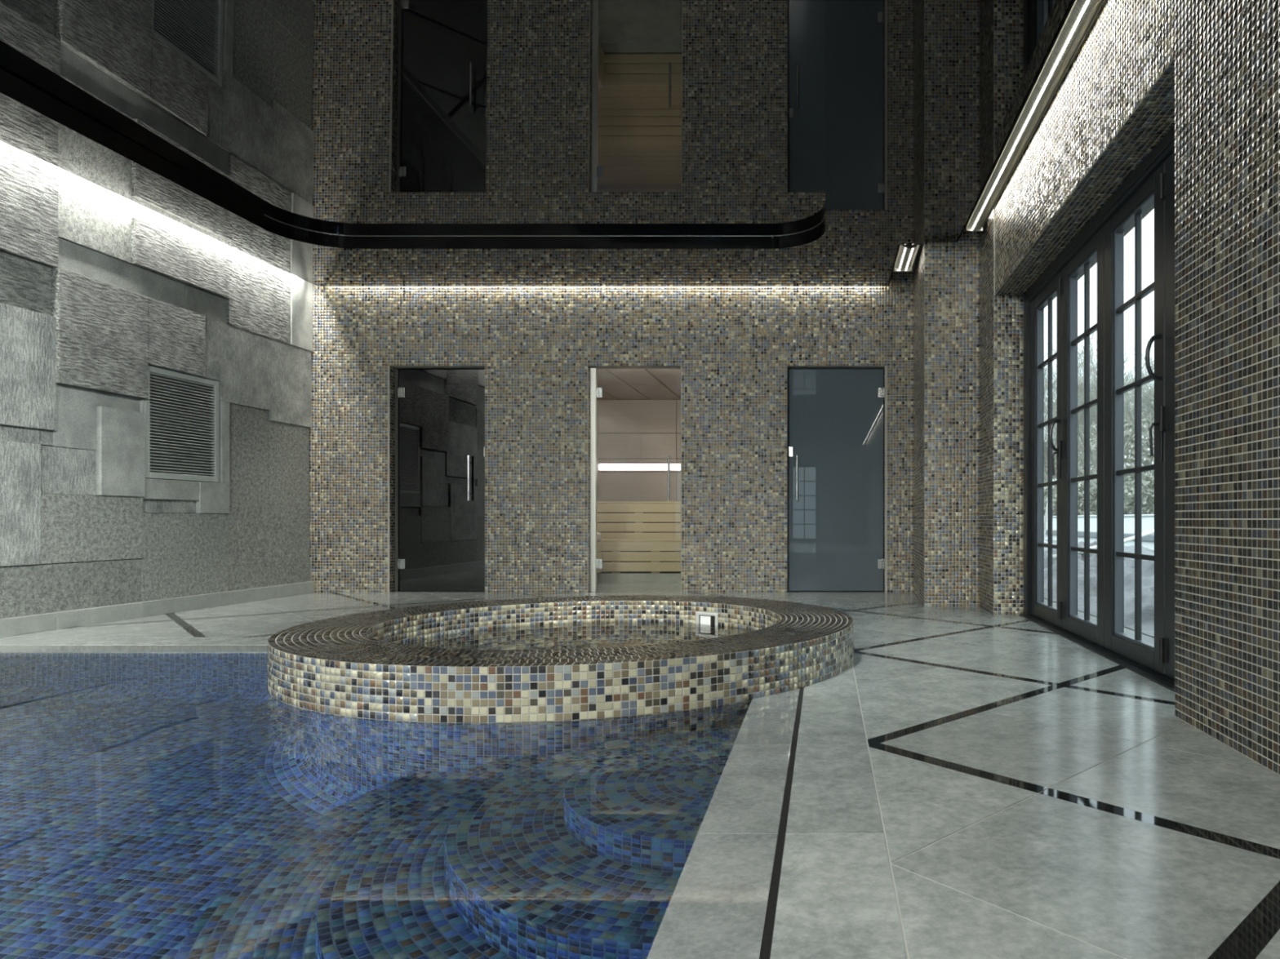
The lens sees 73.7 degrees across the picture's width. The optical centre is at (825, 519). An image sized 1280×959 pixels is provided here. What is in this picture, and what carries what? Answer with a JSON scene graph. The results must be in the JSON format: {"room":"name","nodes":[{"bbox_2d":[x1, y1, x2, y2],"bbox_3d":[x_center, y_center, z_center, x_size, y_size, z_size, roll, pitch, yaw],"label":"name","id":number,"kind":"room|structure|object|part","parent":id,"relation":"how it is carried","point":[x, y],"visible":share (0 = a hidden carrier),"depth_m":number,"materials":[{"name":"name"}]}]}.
{"room":"indoor swimming pool","nodes":[
{"label":"indoor swimming pool","id":0,"kind":"room"},
{"bbox_2d":[0,140,312,618],"bbox_3d":[-4.628,-0.760,-0.355,0.264,2.910,15.490,0,0,0],"label":"wall","id":1,"kind":"structure","parent":0,"point":[100,287],"depth_m":5.36,"materials":[{"name":"stone"}]},
{"bbox_3d":[-4.544,-0.088,4.386,0.052,0.690,0.769,0,0,0],"label":"stone panel","id":2,"kind":"part","parent":1,"relation":"part of","materials":[{"name":"grey stone"}]},
{"bbox_3d":[-4.554,-1.335,4.428,0.032,0.289,0.854,0,0,0],"label":"stone panel","id":3,"kind":"part","parent":1,"relation":"part of","materials":[{"name":"grey stone"}]},
{"bbox_3d":[-4.555,-0.478,4.435,0.030,0.086,0.868,0,0,0],"label":"stone panel","id":4,"kind":"part","parent":1,"relation":"part of","materials":[{"name":"grey stone"}]},
{"bbox_3d":[-4.545,-0.856,4.435,0.050,0.665,0.868,0,0,0],"label":"stone panel","id":5,"kind":"part","parent":1,"relation":"part of","materials":[{"name":"grey stone"}]},
{"bbox_3d":[-4.540,-1.845,4.436,0.060,0.728,0.869,0,0,0],"label":"stone panel","id":6,"kind":"part","parent":1,"relation":"part of","materials":[{"name":"grey stone"}]},
{"bbox_3d":[-4.556,-0.290,4.964,0.028,0.278,0.383,0,0,0],"label":"stone panel","id":7,"kind":"part","parent":1,"relation":"part of","materials":[{"name":"grey stone"}]},
{"bbox_3d":[-4.550,0.401,4.744,0.040,0.284,1.487,0,0,0],"label":"stone panel","id":8,"kind":"part","parent":1,"relation":"part of","materials":[{"name":"grey stone"}]},
{"bbox_3d":[-4.553,-0.617,5.013,0.034,0.371,0.284,0,0,0],"label":"stone panel","id":9,"kind":"part","parent":1,"relation":"part of","materials":[{"name":"grey stone"}]},
{"bbox_3d":[-4.546,0.054,5.130,0.048,0.406,0.716,0,0,0],"label":"stone panel","id":10,"kind":"part","parent":1,"relation":"part of","materials":[{"name":"grey stone"}]},
{"bbox_3d":[-4.547,-1.940,5.135,0.046,0.538,0.525,0,0,0],"label":"stone panel","id":11,"kind":"part","parent":1,"relation":"part of","materials":[{"name":"grey stone"}]},
{"bbox_3d":[-4.555,-0.756,5.322,0.030,0.092,0.330,0,0,0],"label":"stone panel","id":12,"kind":"part","parent":1,"relation":"part of","materials":[{"name":"grey stone"}]},
{"bbox_3d":[-4.539,-0.429,5.322,0.062,0.557,0.330,0,0,0],"label":"stone panel","id":13,"kind":"part","parent":1,"relation":"part of","materials":[{"name":"grey stone"}]},
{"bbox_3d":[-4.555,-1.575,5.374,0.030,0.188,1.003,0,0,0],"label":"stone panel","id":14,"kind":"part","parent":1,"relation":"part of","materials":[{"name":"grey stone"}]},
{"bbox_3d":[-4.535,-1.142,5.440,0.070,0.675,1.147,0,0,0],"label":"stone panel","id":15,"kind":"part","parent":1,"relation":"part of","materials":[{"name":"grey stone"}]},
{"bbox_3d":[-4.548,-0.538,5.498,0.044,0.528,0.017,0,0,0],"label":"stone panel","id":16,"kind":"part","parent":1,"relation":"part of","materials":[{"name":"grey stone"}]},
{"bbox_2d":[0,581,314,637],"bbox_3d":[-4.529,0.595,-0.355,0.062,0.100,15.290,0,0,0],"label":"baseboard","id":17,"kind":"structure","parent":1,"relation":"attached to","point":[24,624],"depth_m":5.43,"materials":[{"name":"grey stone"}]},
{"bbox_3d":[-4.519,0.595,4.375,0.042,0.100,0.948,0,0,0],"label":"baseboard stone","id":18,"kind":"part","parent":17,"relation":"part of","materials":[{"name":"grey stone"}]},
{"bbox_3d":[-4.519,0.595,5.155,0.042,0.100,0.608,0,0,0],"label":"baseboard stone","id":19,"kind":"part","parent":17,"relation":"part of","materials":[{"name":"grey stone"}]},
{"bbox_3d":[-4.519,0.595,5.880,0.042,0.100,0.838,0,0,0],"label":"baseboard stone","id":20,"kind":"part","parent":17,"relation":"part of","materials":[{"name":"grey stone"}]},
{"bbox_3d":[-4.519,0.595,6.795,0.042,0.100,0.988,0,0,0],"label":"baseboard stone","id":21,"kind":"part","parent":17,"relation":"part of","materials":[{"name":"grey stone"}]},
{"bbox_3d":[-4.558,-0.090,5.735,0.024,0.091,0.492,0,0,0],"label":"stone panel","id":22,"kind":"part","parent":1,"relation":"part of","materials":[{"name":"grey stone"}]},
{"bbox_3d":[-4.546,-0.205,5.735,0.048,0.134,0.492,0,0,0],"label":"stone panel","id":23,"kind":"part","parent":1,"relation":"part of","materials":[{"name":"grey stone"}]},
{"bbox_3d":[-4.547,-2.090,5.840,0.046,0.239,0.880,0,0,0],"label":"stone panel","id":24,"kind":"part","parent":1,"relation":"part of","materials":[{"name":"grey stone"}]},
{"bbox_3d":[-4.533,-1.820,5.840,0.074,0.297,0.880,0,0,0],"label":"stone panel","id":25,"kind":"part","parent":1,"relation":"part of","materials":[{"name":"grey stone"}]},
{"bbox_2d":[142,365,219,482],"bbox_3d":[-4.542,-0.654,5.849,0.034,0.754,0.674,0,0,0],"label":"air vent","id":26,"kind":"object","parent":1,"relation":"in","point":[182,411],"visible":0.94,"depth_m":5.84,"materials":[{"name":"grey metal"}]},
{"bbox_3d":[-4.548,0.250,5.886,0.044,0.587,0.793,0,0,0],"label":"stone panel","id":27,"kind":"part","parent":1,"relation":"part of","materials":[{"name":"grey stone"}]},
{"bbox_3d":[-4.553,-1.573,6.078,0.034,0.183,0.403,0,0,0],"label":"stone panel","id":28,"kind":"part","parent":1,"relation":"part of","materials":[{"name":"grey stone"}]},
{"bbox_3d":[-4.543,-0.159,6.133,0.054,0.227,0.299,0,0,0],"label":"stone panel","id":29,"kind":"part","parent":1,"relation":"part of","materials":[{"name":"grey stone"}]},
{"bbox_3d":[-4.544,-0.581,6.242,0.052,0.613,0.079,0,0,0],"label":"stone panel","id":30,"kind":"part","parent":1,"relation":"part of","materials":[{"name":"grey stone"}]},
{"bbox_3d":[-4.547,-1.145,6.652,0.046,0.670,1.274,0,0,0],"label":"stone panel","id":31,"kind":"part","parent":1,"relation":"part of","materials":[{"name":"grey stone"}]},
{"bbox_3d":[-4.546,-1.845,6.642,0.048,0.728,0.720,0,0,0],"label":"stone panel","id":32,"kind":"part","parent":1,"relation":"part of","materials":[{"name":"grey stone"}]},
{"bbox_3d":[-4.553,0.114,6.787,0.034,0.478,1.005,0,0,0],"label":"stone panel","id":33,"kind":"part","parent":1,"relation":"part of","materials":[{"name":"grey stone"}]},
{"bbox_3d":[-4.556,-0.507,6.787,0.028,0.759,1.005,0,0,0],"label":"stone panel","id":34,"kind":"part","parent":1,"relation":"part of","materials":[{"name":"grey stone"}]},
{"bbox_3d":[-4.548,0.449,6.787,0.044,0.189,1.005,0,0,0],"label":"stone panel","id":35,"kind":"part","parent":1,"relation":"part of","materials":[{"name":"grey stone"}]},
{"bbox_3d":[-4.540,-1.844,7.146,0.060,0.731,0.285,0,0,0],"label":"stone panel","id":36,"kind":"part","parent":1,"relation":"part of","materials":[{"name":"grey stone"}]},
{"bbox_2d":[0,0,1072,286],"bbox_3d":[-1.732,-2.129,-0.380,5.407,0.179,15.240,0,0,0],"label":"ceiling","id":37,"kind":"structure","parent":0,"point":[325,143],"depth_m":4.44,"materials":[{"name":"black"}]},
{"bbox_2d":[893,244,919,271],"bbox_3d":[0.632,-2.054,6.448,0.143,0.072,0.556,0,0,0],"label":"ceiling light","id":38,"kind":"object","parent":37,"relation":"attached to","point":[905,257],"visible":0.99,"depth_m":6.45,"materials":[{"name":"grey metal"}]},
{"bbox_2d":[966,0,1104,231],"bbox_3d":[1.042,-2.054,-0.857,0.113,0.072,13.286,0,0,0],"label":"ceiling light","id":39,"kind":"object","parent":37,"relation":"attached to","point":[1081,15],"visible":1,"depth_m":4.01,"materials":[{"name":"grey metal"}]},
{"bbox_2d":[309,267,913,592],"bbox_3d":[-1.915,-0.760,7.364,5.670,2.910,0.153,0,0,0],"label":"wall","id":40,"kind":"structure","parent":0,"point":[734,348],"depth_m":7.29,"materials":[{"name":"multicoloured tile"}]},
{"bbox_2d":[397,368,484,591],"bbox_3d":[-3.406,-0.352,7.357,0.808,1.978,0.065,0,0,0],"label":"door","id":41,"kind":"structure","parent":40,"relation":"in","point":[442,411],"depth_m":7.38,"materials":[{"name":"black glass"}]},
{"bbox_3d":[-3.160,-0.367,7.353,0.020,0.400,0.056,0,0,0],"label":"handle","id":42,"kind":"part","parent":41,"relation":"part of","materials":[{"name":"silver metal"}]},
{"bbox_2d":[590,368,670,591],"bbox_3d":[-1.682,-0.352,7.364,0.813,1.993,0.067,0,0,1],"label":"door","id":43,"kind":"structure","parent":40,"relation":"in","point":[595,392],"depth_m":7.37,"materials":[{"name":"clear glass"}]},
{"bbox_3d":[-1.385,-0.367,7.353,0.020,0.400,0.056,0,0,0],"label":"handle","id":44,"kind":"part","parent":43,"relation":"part of","materials":[{"name":"silver metal"}]},
{"bbox_2d":[788,368,884,591],"bbox_3d":[0.103,-0.352,7.357,0.862,1.978,0.065,0,0,0],"label":"door","id":45,"kind":"structure","parent":40,"relation":"in","point":[836,415],"depth_m":7.38,"materials":[{"name":"grey glass"}]},
{"bbox_3d":[-0.306,-0.603,7.372,0.040,0.090,0.017,0,0,0],"label":"latch plate","id":46,"kind":"part","parent":45,"relation":"part of","materials":[{"name":"silver metal"}]},
{"bbox_3d":[-0.250,-0.367,7.353,0.020,0.400,0.056,0,0,0],"label":"handle","id":47,"kind":"part","parent":45,"relation":"part of","materials":[{"name":"silver metal"}]},
{"bbox_2d":[596,368,680,591],"bbox_3d":[-1.835,-0.410,8.690,1.890,2.210,2.560,0,0,0],"label":"wall","id":48,"kind":"structure","parent":0,"point":[638,411],"depth_m":9.90,"materials":[{"name":"beige wood"}]},
{"bbox_3d":[-2.720,-1.345,8.675,0.020,0.174,2.450,0,0,0],"label":"wall panel","id":49,"kind":"part","parent":48,"relation":"part of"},
{"bbox_3d":[-2.720,-1.143,8.675,0.020,0.219,2.450,0,0,0],"label":"wall panel","id":50,"kind":"part","parent":48,"relation":"part of","materials":[{"name":"beige wood"}]},
{"bbox_3d":[-2.720,-0.818,8.675,0.020,0.419,2.450,0,0,0],"label":"wall panel","id":51,"kind":"part","parent":48,"relation":"part of","materials":[{"name":"beige wood"}]},
{"bbox_3d":[-2.720,-0.406,8.675,0.020,0.394,2.450,0,0,0],"label":"wall panel","id":52,"kind":"part","parent":48,"relation":"part of","materials":[{"name":"beige wood"}]},
{"bbox_2d":[596,532,602,573],"bbox_3d":[-2.458,0.326,7.945,0.445,0.402,0.790,0,0,0],"label":"bench","id":53,"kind":"object","parent":48,"relation":"attached to","point":[599,544],"visible":0.24,"depth_m":8.23,"materials":[{"name":"brown wood"}]},
{"bbox_2d":[596,532,601,542],"bbox_3d":[-2.458,0.174,7.960,0.445,0.099,0.680,0,0,0],"label":"cushion","id":54,"kind":"object","parent":53,"relation":"on","point":[598,535],"depth_m":8.20,"materials":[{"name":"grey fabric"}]},
{"bbox_3d":[-2.600,-1.446,9.360,0.226,0.020,1.108,0,0,0],"label":"ceiling panel","id":55,"kind":"part","parent":48,"relation":"part of","materials":[{"name":"brown wood"}]},
{"bbox_3d":[-2.290,-1.446,8.120,0.366,0.020,1.348,0,0,0],"label":"ceiling panel","id":56,"kind":"part","parent":48,"relation":"part of","materials":[{"name":"brown wood"}]},
{"bbox_3d":[-2.290,-1.446,9.360,0.366,0.020,1.108,0,0,0],"label":"ceiling panel","id":57,"kind":"part","parent":48,"relation":"part of","materials":[{"name":"brown wood"}]},
{"bbox_3d":[-1.910,-1.446,8.120,0.366,0.020,1.348,0,0,0],"label":"ceiling panel","id":58,"kind":"part","parent":48,"relation":"part of","materials":[{"name":"brown wood"}]},
{"bbox_3d":[-2.248,-1.233,9.910,0.937,0.399,0.020,0,0,0],"label":"wall panel","id":59,"kind":"part","parent":48,"relation":"part of","materials":[{"name":"brown wood"}]},
{"bbox_3d":[-2.248,-0.878,9.910,0.937,0.299,0.020,0,0,0],"label":"wall panel","id":60,"kind":"part","parent":48,"relation":"part of","materials":[{"name":"beige wood"}]},
{"bbox_3d":[-2.248,-0.703,9.910,0.937,0.039,0.020,0,0,0],"label":"wall panel","id":61,"kind":"part","parent":48,"relation":"part of","materials":[{"name":"beige wood"}]},
{"bbox_3d":[-2.248,-0.388,9.910,0.937,0.359,0.020,0,0,0],"label":"wall panel","id":62,"kind":"part","parent":48,"relation":"part of","materials":[{"name":"brown wood"}]},
{"bbox_2d":[598,462,680,471],"bbox_3d":[-1.835,-0.625,9.895,1.730,0.100,0.050,0,0,0],"label":"light strip","id":63,"kind":"object","parent":48,"relation":"attached to","point":[602,467],"visible":0.6,"depth_m":9.87,"materials":[{"name":"white plastic"}]},
{"bbox_3d":[-1.910,-1.446,9.360,0.366,0.020,1.108,0,0,0],"label":"ceiling panel","id":64,"kind":"part","parent":48,"relation":"part of","materials":[{"name":"brown wood"}]},
{"bbox_3d":[-1.530,-1.446,8.120,0.366,0.020,1.348,0,0,0],"label":"ceiling panel","id":65,"kind":"part","parent":48,"relation":"part of","materials":[{"name":"brown wood"}]},
{"bbox_3d":[-1.530,-1.446,9.360,0.366,0.020,1.108,0,0,0],"label":"ceiling panel","id":66,"kind":"part","parent":48,"relation":"part of","materials":[{"name":"brown wood"}]},
{"bbox_3d":[-1.363,-1.233,9.910,0.821,0.399,0.020,0,0,0],"label":"wall panel","id":67,"kind":"part","parent":48,"relation":"part of","materials":[{"name":"brown wood"}]},
{"bbox_3d":[-1.363,-0.878,9.910,0.821,0.299,0.020,0,0,0],"label":"wall panel","id":68,"kind":"part","parent":48,"relation":"part of","materials":[{"name":"beige wood"}]},
{"bbox_3d":[-1.363,-0.388,9.910,0.821,0.359,0.020,0,0,0],"label":"wall panel","id":69,"kind":"part","parent":48,"relation":"part of","materials":[{"name":"brown wood"}]},
{"bbox_2d":[0,591,1279,958],"bbox_3d":[-1.640,0.715,-0.285,6.120,0.140,15.430,0,0,0],"label":"floor","id":70,"kind":"structure","parent":0,"point":[975,783],"depth_m":1.87,"materials":[{"name":"grey tile"}]},
{"bbox_3d":[-2.179,1.270,0.515,4.042,1.209,7.230,0,0,0],"label":"swimming pool","id":71,"kind":"object","parent":70,"relation":"in","visible":0},
{"bbox_2d":[0,653,751,958],"bbox_3d":[-2.181,0.648,0.515,3.838,0.001,7.030,0,0,0],"label":"pool water","id":72,"kind":"object","parent":71,"relation":"in","point":[153,806],"visible":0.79,"depth_m":1.77,"materials":[{"name":"blue liquid"}]},
{"bbox_2d":[266,595,853,723],"bbox_3d":[-1.113,1.122,3.880,2.560,1.309,2.560,0,0,0],"label":"tub","id":73,"kind":"object","parent":71,"relation":"in","point":[360,665],"visible":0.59,"depth_m":2.91,"materials":[{"name":"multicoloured tile"}]},
{"bbox_2d":[403,622,752,650],"bbox_3d":[-1.113,0.592,3.880,1.808,0.001,1.808,0,0,0],"label":"water","id":74,"kind":"object","parent":73,"relation":"in","point":[606,634],"visible":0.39,"depth_m":4.23,"materials":[{"name":"clear liquid"}]},
{"bbox_3d":[-0.661,0.605,4.663,0.150,0.160,0.022,0,0,30],"label":"skimmer frame","id":75,"kind":"part","parent":73,"relation":"part of","materials":[{"name":"grey plastic"}]},
{"bbox_2d":[398,368,883,591],"bbox_3d":[-1.700,-0.480,8.345,5.300,2.350,1.810,0,0,0],"label":"door frame","id":76,"kind":"structure","parent":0,"point":[398,369],"depth_m":8.35,"materials":[{"name":"black paint"}]},
{"bbox_2d":[596,538,680,583],"bbox_3d":[-1.835,0.424,8.595,1.730,0.440,0.470,0,0,0],"label":"bench","id":77,"kind":"object","parent":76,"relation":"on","point":[623,562],"visible":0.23,"depth_m":8.36,"materials":[{"name":"brown wood"}]},
{"bbox_3d":[-2.120,0.424,8.394,0.080,0.400,0.032,0,0,0],"label":"post","id":78,"kind":"part","parent":77,"relation":"part of","materials":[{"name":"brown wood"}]},
{"bbox_3d":[-1.720,0.424,8.394,0.080,0.400,0.032,0,0,0],"label":"post","id":79,"kind":"part","parent":77,"relation":"part of","materials":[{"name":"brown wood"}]},
{"bbox_2d":[596,502,680,542],"bbox_3d":[-1.835,0.047,9.325,1.730,0.475,0.950,0,0,0],"label":"bench","id":80,"kind":"object","parent":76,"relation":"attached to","point":[615,520],"visible":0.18,"depth_m":8.85,"materials":[{"name":"brown wood"}]},
{"bbox_3d":[-2.000,0.057,8.884,0.080,0.455,0.032,0,0,0],"label":"post","id":81,"kind":"part","parent":80,"relation":"part of","materials":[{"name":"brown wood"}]},
{"bbox_2d":[913,0,1174,615],"bbox_3d":[1.164,-0.760,5.075,0.872,2.910,4.730,0,0,0],"label":"wall","id":82,"kind":"structure","parent":0,"point":[1113,103],"depth_m":5.58,"materials":[{"name":"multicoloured tile"}]},
{"bbox_2d":[1031,270,1062,628],"bbox_3d":[1.390,-0.406,5.120,0.060,2.065,0.714,0,0,0],"label":"door","id":83,"kind":"structure","parent":82,"relation":"in","point":[1047,612],"depth_m":5.34,"materials":[{"name":"black paint"}]},
{"bbox_3d":[1.390,-1.405,5.120,0.058,0.068,0.504,0,0,0],"label":"rail","id":84,"kind":"part","parent":83,"relation":"part of","materials":[{"name":"black metal"}]},
{"bbox_3d":[1.390,0.587,5.120,0.058,0.080,0.504,0,0,0],"label":"rail","id":85,"kind":"part","parent":83,"relation":"part of","materials":[{"name":"black paint"}]},
{"bbox_2d":[1048,225,1104,647],"bbox_3d":[1.357,-0.406,4.423,0.127,2.065,0.759,0,0,0],"label":"door","id":86,"kind":"structure","parent":82,"relation":"in","point":[1091,631],"depth_m":4.49,"materials":[{"name":"black paint"}]},
{"bbox_3d":[1.325,-0.485,4.787,0.065,0.188,0.018,0,0,0],"label":"pull handle","id":87,"kind":"part","parent":86,"relation":"part of","materials":[{"name":"black paint"}]},
{"bbox_3d":[1.335,-0.336,4.787,0.051,0.200,0.030,0,0,0],"label":"lever handle","id":88,"kind":"part","parent":86,"relation":"part of","materials":[{"name":"black paint"}]},
{"bbox_3d":[1.390,-1.405,4.400,0.058,0.068,0.504,0,0,0],"label":"rail","id":89,"kind":"part","parent":86,"relation":"part of","materials":[{"name":"black metal"}]},
{"bbox_3d":[1.390,0.587,4.400,0.058,0.080,0.504,0,0,0],"label":"rail","id":90,"kind":"part","parent":86,"relation":"part of","materials":[{"name":"black paint"}]},
{"bbox_2d":[1018,124,1174,692],"bbox_3d":[1.383,-0.424,4.090,0.155,2.178,2.980,0,0,0],"label":"trim","id":91,"kind":"structure","parent":82,"relation":"attached to","point":[1164,148],"depth_m":4.59,"materials":[{"name":"black paint"}]},
{"bbox_2d":[1104,161,1165,675],"bbox_3d":[1.390,-0.406,3.680,0.060,2.065,0.714,0,0,0],"label":"door","id":92,"kind":"structure","parent":82,"relation":"in","point":[1144,653],"depth_m":3.71,"materials":[{"name":"black paint"}]},
{"bbox_3d":[1.390,-1.405,3.680,0.058,0.068,0.504,0,0,0],"label":"rail","id":93,"kind":"part","parent":92,"relation":"part of","materials":[{"name":"black paint"}]},
{"bbox_3d":[1.390,0.587,3.680,0.058,0.080,0.504,0,0,0],"label":"rail","id":94,"kind":"part","parent":92,"relation":"part of","materials":[{"name":"black paint"}]},
{"bbox_2d":[1145,151,1174,679],"bbox_3d":[1.357,-0.406,2.982,0.127,2.065,0.759,0,0,0],"label":"door","id":95,"kind":"structure","parent":82,"relation":"in","point":[1166,181],"depth_m":3.28,"materials":[{"name":"black paint"}]},
{"bbox_3d":[1.325,-0.655,3.347,0.065,0.188,0.018,0,0,0],"label":"pull handle","id":96,"kind":"part","parent":95,"relation":"part of","materials":[{"name":"black paint"}]},
{"bbox_3d":[1.335,-0.336,3.347,0.051,0.200,0.030,0,0,0],"label":"lever handle","id":97,"kind":"part","parent":95,"relation":"part of","materials":[{"name":"black paint"}]},
{"bbox_2d":[1174,0,1279,775],"bbox_3d":[1.371,-0.760,-2.645,0.457,2.910,10.710,0,0,0],"label":"wall","id":98,"kind":"structure","parent":0,"point":[1227,52],"depth_m":2.35,"materials":[{"name":"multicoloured tile"}]},
{"label":"outside","id":99,"kind":"structure","parent":0,"visible":0},
{"bbox_2d":[1044,598,1154,644],"bbox_3d":[30.750,0.764,20.000,58.500,0.160,80.000,0,0,0],"label":"ground","id":100,"kind":"structure","parent":99,"point":[1131,632],"depth_m":5.11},
{"bbox_2d":[1044,385,1097,482],"bbox_3d":[10.968,-3.064,39.288,5.729,7.707,5.169,0,0,21],"label":"bare tree","id":101,"kind":"object","parent":100,"relation":"on","point":[1045,437],"visible":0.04,"depth_m":39.30,"materials":[{"name":"grey plant"}]},
{"bbox_2d":[1044,346,1152,474],"bbox_3d":[13.711,-3.836,40.912,5.487,9.309,4.856,0,0,36],"label":"bare tree","id":102,"kind":"object","parent":100,"relation":"on","point":[1078,347],"visible":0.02,"depth_m":40.48,"materials":[{"name":"grey plant"}]},
{"bbox_2d":[1044,541,1154,636],"bbox_3d":[3.050,0.469,8.250,2.300,0.420,8.500,0,0,0],"label":"snow","id":103,"kind":"object","parent":100,"relation":"on","point":[1148,566],"visible":0.2,"depth_m":6.82,"materials":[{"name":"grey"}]},
{"bbox_2d":[1044,479,1053,540],"bbox_3d":[2.475,0.095,9.350,0.220,1.106,0.040,0,0,34],"label":"pole","id":104,"kind":"object","parent":103,"relation":"on","point":[1046,513],"visible":0.26,"depth_m":9.33,"materials":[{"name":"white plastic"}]},
{"bbox_2d":[1052,529,1154,559],"bbox_3d":[2.800,0.185,7.850,1.843,0.359,0.040,0,0,-29],"label":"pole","id":105,"kind":"object","parent":103,"relation":"on","point":[1150,532],"visible":0.14,"depth_m":7.89,"materials":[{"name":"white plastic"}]},
{"bbox_2d":[1044,327,1154,489],"bbox_3d":[8.687,-2.695,27.162,5.562,6.969,5.531,0,0,-34],"label":"bare tree","id":106,"kind":"object","parent":100,"relation":"on","point":[1080,384],"visible":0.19,"depth_m":26.74,"materials":[{"name":"grey plant"}]},
{"bbox_2d":[1044,471,1154,515],"bbox_3d":[9.696,-0.340,27.006,1.680,2.283,38.192,0,0,0],"label":"hedge","id":107,"kind":"object","parent":100,"relation":"on","point":[1148,499],"visible":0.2,"depth_m":25.50,"materials":[{"name":"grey plant"}]},
{"bbox_2d":[1044,400,1154,510],"bbox_3d":[11.794,-1.634,30.995,2.691,4.899,42.203,0,0,0],"label":"thicket","id":108,"kind":"object","parent":100,"relation":"on","point":[1145,451],"visible":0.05,"depth_m":30.87,"materials":[{"name":"grey"}]},
{"bbox_2d":[1044,514,1154,550],"bbox_3d":[6.150,0.294,22.000,0.400,0.780,36.000,0,0,0],"label":"wall","id":109,"kind":"structure","parent":100,"relation":"on","point":[1148,520],"depth_m":16.42,"materials":[{"name":"white"}]},
{"bbox_2d":[1044,539,1154,555],"bbox_3d":[5.025,0.529,13.500,1.550,0.300,13.000,0,0,0],"label":"plastic sheet","id":110,"kind":"object","parent":100,"relation":"on","point":[1130,548],"visible":0.04,"depth_m":13.70,"materials":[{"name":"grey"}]},
{"bbox_2d":[1124,351,1154,443],"bbox_3d":[10.023,-2.310,22.077,4.503,6.150,3.614,0,0,0],"label":"bare tree","id":111,"kind":"object","parent":100,"relation":"on","point":[1147,396],"visible":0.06,"depth_m":22.27,"materials":[{"name":"grey plant"}]}
]}

